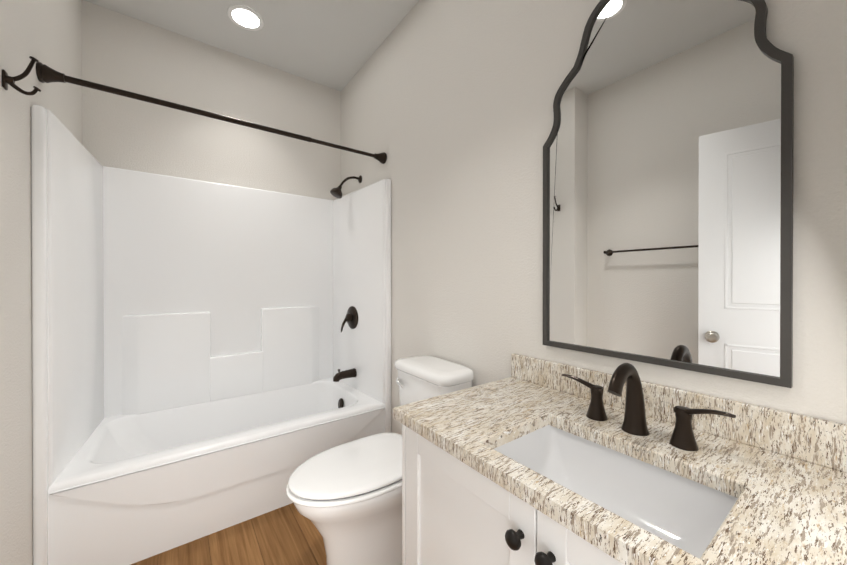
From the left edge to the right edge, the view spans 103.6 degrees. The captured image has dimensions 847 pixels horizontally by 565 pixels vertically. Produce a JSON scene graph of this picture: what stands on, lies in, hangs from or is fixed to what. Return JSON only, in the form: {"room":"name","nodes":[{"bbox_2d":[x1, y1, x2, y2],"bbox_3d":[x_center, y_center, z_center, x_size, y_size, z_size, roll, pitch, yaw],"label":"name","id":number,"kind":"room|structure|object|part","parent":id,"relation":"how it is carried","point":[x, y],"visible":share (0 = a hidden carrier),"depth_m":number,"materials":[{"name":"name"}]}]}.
{"room":"bathroom","nodes":[
{"label":"bathroom","id":0,"kind":"room"},
{"bbox_2d":[0,0,81,564],"bbox_3d":[-1.210,-0.200,0.663,0.300,2.760,2.980,0,0,-36],"label":"wall","id":1,"kind":"structure","parent":0,"point":[48,33],"depth_m":1.14,"materials":[{"name":"white paint"}]},
{"bbox_2d":[2,56,40,94],"bbox_3d":[-1.258,-0.653,1.046,0.079,0.123,0.026,0,0,-36],"label":"robe hook","id":2,"kind":"object","parent":1,"relation":"attached to","point":[7,80],"visible":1,"depth_m":1.04,"materials":[{"name":"black metal"}]},
{"bbox_2d":[82,0,340,199],"bbox_3d":[-1.330,-0.206,2.363,1.524,2.760,0.100,0,0,-36],"label":"wall","id":3,"kind":"structure","parent":0,"point":[126,52],"depth_m":2.19,"materials":[{"name":"white paint"}]},
{"bbox_2d":[131,503,325,564],"bbox_3d":[-0.408,1.209,0.949,1.924,0.060,3.480,0,0,-36],"label":"floor","id":4,"kind":"structure","parent":0,"point":[289,534],"depth_m":1.49,"materials":[{"name":"wood"}]},
{"bbox_2d":[31,62,390,564],"bbox_3d":[-1.057,0.163,1.994,1.524,2.026,0.822,0,0,-36],"label":"shower","id":5,"kind":"object","parent":4,"relation":"on","point":[208,358],"visible":1,"depth_m":1.95,"materials":[{"name":"white plastic"}]},
{"bbox_3d":[-0.871,-0.814,1.737,1.524,0.072,0.072,0,0,-36],"label":"shower rod rail","id":6,"kind":"part","parent":5,"relation":"part of","materials":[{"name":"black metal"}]},
{"bbox_2d":[338,398,343,407],"bbox_3d":[-0.591,0.869,2.378,0.023,0.080,0.080,0,0,-36],"label":"overflow drain","id":7,"kind":"object","parent":5,"relation":"in","point":[341,400],"depth_m":2.37,"materials":[{"name":"black metal"}]},
{"bbox_2d":[333,368,356,381],"bbox_3d":[-0.560,0.647,2.351,0.160,0.082,0.066,0,0,-36],"label":"tub spout","id":8,"kind":"object","parent":5,"relation":"in","point":[351,373],"depth_m":2.34,"materials":[{"name":"black metal"}]},
{"bbox_2d":[341,306,357,331],"bbox_3d":[-0.542,0.266,2.400,0.079,0.190,0.166,0,0,-36],"label":"handle","id":9,"kind":"object","parent":5,"relation":"in","point":[351,318],"depth_m":2.39,"materials":[{"name":"black metal"}]},
{"bbox_2d":[286,355,473,564],"bbox_3d":[-0.187,0.783,1.427,0.758,0.789,0.424,0,0,-36],"label":"toilet","id":10,"kind":"object","parent":4,"relation":"on","point":[345,499],"visible":0.73,"depth_m":1.29,"materials":[{"name":"white ceramic"}]},
{"bbox_3d":[-0.262,0.752,1.372,0.572,0.044,0.390,0,0,-36],"label":"seat lid","id":11,"kind":"part","parent":10,"relation":"part of","materials":[{"name":"white plastic"}]},
{"bbox_3d":[-0.112,0.491,1.628,0.026,0.031,0.089,0,0,-36],"label":"flush lever","id":12,"kind":"part","parent":10,"relation":"part of","materials":[{"name":"silver metal"}]},
{"bbox_3d":[0.037,0.411,1.591,0.202,0.047,0.424,0,0,-36],"label":"tank lid","id":13,"kind":"part","parent":10,"relation":"part of","materials":[{"name":"white ceramic"}]},
{"bbox_3d":[0.036,0.666,1.591,0.204,0.462,0.396,0,0,-36],"label":"tank","id":14,"kind":"part","parent":10,"relation":"part of","materials":[{"name":"white ceramic"}]},
{"bbox_2d":[393,353,846,564],"bbox_3d":[0.421,0.689,0.787,0.577,0.982,0.969,0,0,-36],"label":"bathroom vanity","id":15,"kind":"object","parent":4,"relation":"on","point":[533,461],"visible":1,"depth_m":0.76,"materials":[{"name":"white stone"}]},
{"bbox_2d":[494,425,737,557],"bbox_3d":[0.362,0.485,0.706,0.316,0.148,0.475,0,0,-36],"label":"sink","id":16,"kind":"object","parent":15,"relation":"in","point":[685,509],"depth_m":0.73,"materials":[{"name":"white ceramic"}]},
{"bbox_2d":[562,363,735,450],"bbox_3d":[0.501,0.289,0.823,0.168,0.181,0.386,0,0,-36],"label":"faucet","id":17,"kind":"object","parent":15,"relation":"on","point":[632,432],"depth_m":0.83,"materials":[{"name":"black metal"}]},
{"bbox_2d":[84,0,418,90],"bbox_3d":[-0.557,-1.631,1.140,1.924,0.100,2.980,0,0,-36],"label":"ceiling","id":18,"kind":"structure","parent":0,"point":[334,44],"depth_m":2.08,"materials":[{"name":"white paint"}]},
{"bbox_2d":[227,5,263,30],"bbox_3d":[-1.063,-1.581,1.996,0.194,0.006,0.194,0,0,-36],"label":"ceiling light","id":19,"kind":"object","parent":18,"relation":"attached to","point":[245,18],"depth_m":1.99,"materials":[{"name":"white plastic"}]},
{"bbox_2d":[341,0,846,434],"bbox_3d":[0.178,-0.203,1.686,0.100,2.760,2.980,0,0,-36],"label":"wall","id":20,"kind":"structure","parent":0,"point":[447,107],"depth_m":1.39,"materials":[{"name":"white paint"}]},
{"bbox_2d":[543,0,793,387],"bbox_3d":[0.625,-0.345,0.976,0.019,1.148,0.614,0,0,-36],"label":"mirror","id":21,"kind":"object","parent":20,"relation":"attached to","point":[668,146],"visible":1,"depth_m":0.90,"materials":[{"name":"grey mirror"}]}
]}

